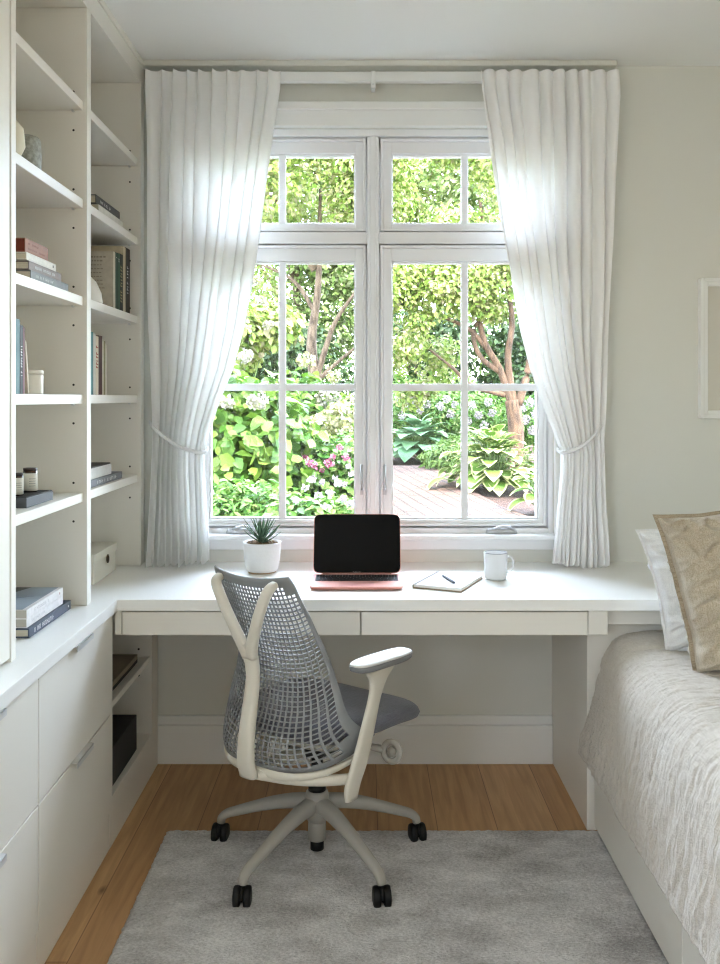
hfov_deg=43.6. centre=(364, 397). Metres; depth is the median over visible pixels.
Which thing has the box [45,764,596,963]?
floor
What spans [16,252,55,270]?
book
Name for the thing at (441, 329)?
evergreen shrub
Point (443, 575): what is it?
pen
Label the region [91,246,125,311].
book
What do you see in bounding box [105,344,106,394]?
book
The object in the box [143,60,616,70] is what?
curtain rod
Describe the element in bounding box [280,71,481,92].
track
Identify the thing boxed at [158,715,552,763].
baseboard
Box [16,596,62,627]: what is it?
book
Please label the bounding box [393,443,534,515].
ground
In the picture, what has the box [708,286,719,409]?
print
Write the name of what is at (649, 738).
coverlet
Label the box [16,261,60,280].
book
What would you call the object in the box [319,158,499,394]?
tree
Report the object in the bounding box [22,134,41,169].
vase
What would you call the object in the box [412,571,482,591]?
open notebook
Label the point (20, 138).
round vase
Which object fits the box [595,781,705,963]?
bed
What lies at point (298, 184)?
forked tree
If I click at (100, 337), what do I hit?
book
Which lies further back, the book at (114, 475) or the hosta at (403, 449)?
the hosta at (403, 449)
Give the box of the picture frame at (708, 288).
[698,278,719,417]
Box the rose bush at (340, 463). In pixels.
[291,429,353,504]
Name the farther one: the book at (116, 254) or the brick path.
the brick path
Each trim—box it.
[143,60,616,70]
[274,101,559,533]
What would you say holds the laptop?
on the countertop
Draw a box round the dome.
[91,277,102,302]
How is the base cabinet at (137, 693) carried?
on the floor
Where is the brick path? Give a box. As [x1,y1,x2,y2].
[393,466,525,515]
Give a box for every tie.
[149,420,207,454]
[557,425,601,454]
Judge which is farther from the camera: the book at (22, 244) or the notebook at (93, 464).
the notebook at (93, 464)
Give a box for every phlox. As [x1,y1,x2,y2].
[393,391,438,442]
[419,391,475,444]
[448,391,506,441]
[491,394,534,464]
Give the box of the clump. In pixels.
[255,477,353,515]
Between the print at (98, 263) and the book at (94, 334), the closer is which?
the book at (94, 334)
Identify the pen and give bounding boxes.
[442,574,454,583]
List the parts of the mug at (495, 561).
handle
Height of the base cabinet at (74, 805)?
0.714 m
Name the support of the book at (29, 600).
on the book at (20, 623)
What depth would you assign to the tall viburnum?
10.77 m
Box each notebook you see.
[91,462,109,467]
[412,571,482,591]
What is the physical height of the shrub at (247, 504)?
0.891 m
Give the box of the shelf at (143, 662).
[112,657,149,707]
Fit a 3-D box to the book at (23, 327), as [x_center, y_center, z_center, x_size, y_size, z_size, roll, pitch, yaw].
[-0.939,-0.094,2.264,0.162,0.168,0.011,0,0,0]
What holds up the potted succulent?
on the countertop
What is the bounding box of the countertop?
[0,562,659,710]
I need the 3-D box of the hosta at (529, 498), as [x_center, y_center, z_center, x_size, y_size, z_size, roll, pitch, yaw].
[1.793,0.926,9.150,0.691,0.526,0.670,0,0,0]
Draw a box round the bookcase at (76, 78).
[5,0,144,661]
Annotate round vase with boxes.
[16,120,24,155]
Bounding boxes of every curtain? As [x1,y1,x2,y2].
[145,68,280,567]
[481,69,619,568]
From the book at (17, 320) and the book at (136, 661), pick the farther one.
the book at (136, 661)
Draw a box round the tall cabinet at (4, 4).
[0,0,8,664]
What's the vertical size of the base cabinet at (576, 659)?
0.714 m
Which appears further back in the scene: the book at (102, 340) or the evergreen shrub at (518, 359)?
the evergreen shrub at (518, 359)
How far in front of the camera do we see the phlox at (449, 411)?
14.88 m
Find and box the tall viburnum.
[231,276,308,383]
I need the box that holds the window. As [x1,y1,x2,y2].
[205,129,554,549]
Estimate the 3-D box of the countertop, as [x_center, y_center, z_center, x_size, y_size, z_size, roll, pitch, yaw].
[0.295,0.671,2.288,2.970,0.111,2.175,0,0,0]
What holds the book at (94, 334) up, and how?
on the bookcase at (76, 78)
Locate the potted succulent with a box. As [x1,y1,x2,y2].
[243,515,280,573]
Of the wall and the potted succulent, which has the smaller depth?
the potted succulent
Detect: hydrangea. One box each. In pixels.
[213,348,334,504]
[266,351,394,485]
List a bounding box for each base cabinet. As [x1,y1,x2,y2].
[0,679,37,963]
[36,617,110,963]
[109,613,157,848]
[552,611,662,829]
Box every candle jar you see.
[16,472,23,495]
[23,467,37,491]
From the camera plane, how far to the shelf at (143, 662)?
3.02 m
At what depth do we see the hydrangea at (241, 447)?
6.86 m
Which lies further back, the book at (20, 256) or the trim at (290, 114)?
the trim at (290, 114)
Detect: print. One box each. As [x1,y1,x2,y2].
[91,256,105,287]
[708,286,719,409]
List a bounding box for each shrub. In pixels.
[213,473,304,515]
[238,310,340,436]
[324,301,491,422]
[470,309,534,429]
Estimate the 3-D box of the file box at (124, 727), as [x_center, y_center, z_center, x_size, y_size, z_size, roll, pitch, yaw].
[-0.945,1.156,2.958,0.310,0.122,0.315,0,0,0]
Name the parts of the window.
crank handle, sash, sash, sill, sash, sash, crank handle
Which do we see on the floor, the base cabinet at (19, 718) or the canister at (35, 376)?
the base cabinet at (19, 718)
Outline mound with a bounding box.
[393,374,503,447]
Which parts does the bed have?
panel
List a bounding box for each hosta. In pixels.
[393,412,456,462]
[426,424,534,495]
[507,467,534,510]
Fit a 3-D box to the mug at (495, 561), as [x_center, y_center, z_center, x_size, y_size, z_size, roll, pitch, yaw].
[0.449,0.569,3.053,0.094,0.092,0.080,0,0,41]
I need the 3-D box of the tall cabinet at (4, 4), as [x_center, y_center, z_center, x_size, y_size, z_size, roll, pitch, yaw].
[-1.001,-0.270,1.770,0.358,1.770,0.641,0,0,0]
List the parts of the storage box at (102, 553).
lid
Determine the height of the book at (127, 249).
0.236 m
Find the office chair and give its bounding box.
[211,565,426,907]
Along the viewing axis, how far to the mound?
15.90 m
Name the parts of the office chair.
leg, leg, backrest, seat, leg, arm post, leg, tension knob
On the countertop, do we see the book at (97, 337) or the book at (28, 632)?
the book at (28, 632)
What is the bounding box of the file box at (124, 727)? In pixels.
[112,715,136,785]
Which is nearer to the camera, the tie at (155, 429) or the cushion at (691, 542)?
the cushion at (691, 542)
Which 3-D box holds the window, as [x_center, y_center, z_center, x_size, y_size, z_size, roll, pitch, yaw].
[-0.016,-0.224,3.413,1.458,1.578,0.175,0,0,0]
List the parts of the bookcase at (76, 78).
shelf, shelf, shelf, shelf, shelf, panel, shelf, shelf, shelf, shelf, shelf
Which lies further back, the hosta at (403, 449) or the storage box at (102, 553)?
the hosta at (403, 449)
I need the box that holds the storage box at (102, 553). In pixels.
[91,542,116,584]
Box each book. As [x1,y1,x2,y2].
[16,238,47,260]
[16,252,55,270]
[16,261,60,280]
[16,270,67,290]
[16,319,19,393]
[16,587,62,618]
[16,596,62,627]
[16,600,70,637]
[20,325,22,393]
[23,327,24,393]
[25,340,28,393]
[91,194,119,218]
[91,204,122,226]
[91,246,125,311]
[91,251,114,307]
[91,332,92,394]
[91,464,110,479]
[91,471,121,487]
[93,333,95,394]
[96,335,101,394]
[96,336,98,394]
[102,340,103,394]
[104,341,104,394]
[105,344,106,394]
[112,654,136,686]
[112,657,137,690]
[115,252,117,308]
[118,253,119,309]
[119,253,122,310]
[125,247,129,312]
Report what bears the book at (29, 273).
on the bookcase at (76, 78)
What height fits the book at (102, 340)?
0.178 m
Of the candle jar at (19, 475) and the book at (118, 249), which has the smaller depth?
the candle jar at (19, 475)
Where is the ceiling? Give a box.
[104,0,719,65]
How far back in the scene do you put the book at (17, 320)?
2.22 m
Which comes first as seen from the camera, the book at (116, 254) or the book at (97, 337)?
the book at (97, 337)
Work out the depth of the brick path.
9.96 m
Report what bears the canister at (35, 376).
on the bookcase at (76, 78)
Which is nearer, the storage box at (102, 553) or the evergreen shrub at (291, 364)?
the storage box at (102, 553)
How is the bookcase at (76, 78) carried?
on the countertop
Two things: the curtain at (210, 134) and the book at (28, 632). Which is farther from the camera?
the curtain at (210, 134)
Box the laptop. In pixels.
[310,514,402,589]
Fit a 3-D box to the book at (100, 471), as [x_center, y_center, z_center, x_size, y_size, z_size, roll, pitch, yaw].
[-0.949,0.239,2.893,0.182,0.034,0.305,0,0,0]
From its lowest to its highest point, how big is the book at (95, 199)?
0.028 m
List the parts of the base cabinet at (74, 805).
drawer, drawer, handle, handle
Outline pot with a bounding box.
[243,539,280,572]
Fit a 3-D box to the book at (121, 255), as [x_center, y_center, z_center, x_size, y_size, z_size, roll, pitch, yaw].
[-0.941,-0.402,3.149,0.178,0.202,0.038,0,0,0]
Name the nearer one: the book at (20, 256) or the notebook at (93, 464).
the book at (20, 256)
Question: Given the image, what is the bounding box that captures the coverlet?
[578,630,719,963]
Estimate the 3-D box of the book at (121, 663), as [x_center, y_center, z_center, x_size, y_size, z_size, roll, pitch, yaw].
[-0.920,0.909,2.978,0.240,0.016,0.375,0,0,0]
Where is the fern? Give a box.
[417,428,483,472]
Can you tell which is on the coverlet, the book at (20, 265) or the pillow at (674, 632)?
the pillow at (674, 632)
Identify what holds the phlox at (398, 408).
on the ground
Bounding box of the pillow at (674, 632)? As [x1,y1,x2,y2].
[636,529,688,650]
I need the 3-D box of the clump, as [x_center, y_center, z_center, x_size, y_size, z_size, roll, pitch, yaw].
[-0.292,0.934,5.961,0.823,0.899,0.966,0,0,14]
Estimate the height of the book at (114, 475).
0.023 m
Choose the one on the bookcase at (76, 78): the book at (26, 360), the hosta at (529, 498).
the book at (26, 360)
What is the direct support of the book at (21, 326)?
on the bookcase at (76, 78)
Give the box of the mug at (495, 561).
[484,550,514,580]
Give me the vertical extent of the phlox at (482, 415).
1.128 m
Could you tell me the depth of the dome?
2.83 m
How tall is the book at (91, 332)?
0.196 m
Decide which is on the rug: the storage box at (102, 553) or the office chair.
the office chair
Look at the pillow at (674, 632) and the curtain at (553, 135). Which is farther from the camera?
the curtain at (553, 135)
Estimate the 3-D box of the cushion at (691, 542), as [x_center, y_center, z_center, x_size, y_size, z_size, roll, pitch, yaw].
[1.076,0.506,2.464,0.547,0.475,0.292,0,0,-4]
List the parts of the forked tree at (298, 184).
crown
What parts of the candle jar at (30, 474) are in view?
lid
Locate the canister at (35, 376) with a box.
[28,370,43,393]
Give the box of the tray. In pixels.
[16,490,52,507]
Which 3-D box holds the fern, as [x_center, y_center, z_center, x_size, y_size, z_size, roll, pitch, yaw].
[1.318,0.774,13.000,0.886,0.670,1.385,0,0,41]
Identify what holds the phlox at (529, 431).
on the ground
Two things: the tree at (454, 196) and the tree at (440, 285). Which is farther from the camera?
the tree at (454, 196)
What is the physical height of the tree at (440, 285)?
4.920 m
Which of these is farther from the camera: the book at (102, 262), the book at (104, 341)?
the book at (102, 262)
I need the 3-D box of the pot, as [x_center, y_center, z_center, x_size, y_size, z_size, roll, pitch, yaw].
[-0.364,0.559,3.185,0.134,0.103,0.134,0,0,0]
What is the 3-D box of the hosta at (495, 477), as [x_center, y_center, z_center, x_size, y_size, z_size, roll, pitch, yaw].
[1.470,0.725,10.810,1.393,0.844,1.378,0,0,-37]
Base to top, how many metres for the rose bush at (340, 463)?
1.054 m
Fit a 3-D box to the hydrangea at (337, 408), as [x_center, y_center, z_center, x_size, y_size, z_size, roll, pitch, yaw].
[-0.313,0.413,8.577,1.171,1.699,1.326,0,0,41]
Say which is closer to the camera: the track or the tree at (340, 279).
the track
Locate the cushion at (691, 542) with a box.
[652,511,719,671]
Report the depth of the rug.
2.39 m
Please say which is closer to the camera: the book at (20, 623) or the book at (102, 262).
the book at (20, 623)
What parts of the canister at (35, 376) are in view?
lid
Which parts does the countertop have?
drawer, desk apron, drawer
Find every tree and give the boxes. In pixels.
[249,158,409,383]
[251,162,406,395]
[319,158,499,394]
[321,158,530,469]
[408,158,534,428]
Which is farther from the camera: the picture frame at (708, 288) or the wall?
the wall
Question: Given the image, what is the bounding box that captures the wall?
[144,66,719,714]
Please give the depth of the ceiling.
3.03 m
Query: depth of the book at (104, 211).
3.01 m
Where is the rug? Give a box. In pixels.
[107,830,668,963]
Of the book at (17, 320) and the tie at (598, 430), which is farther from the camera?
the tie at (598, 430)
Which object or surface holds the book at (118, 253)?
on the bookcase at (76, 78)
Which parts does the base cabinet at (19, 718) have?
handle, handle, drawer, drawer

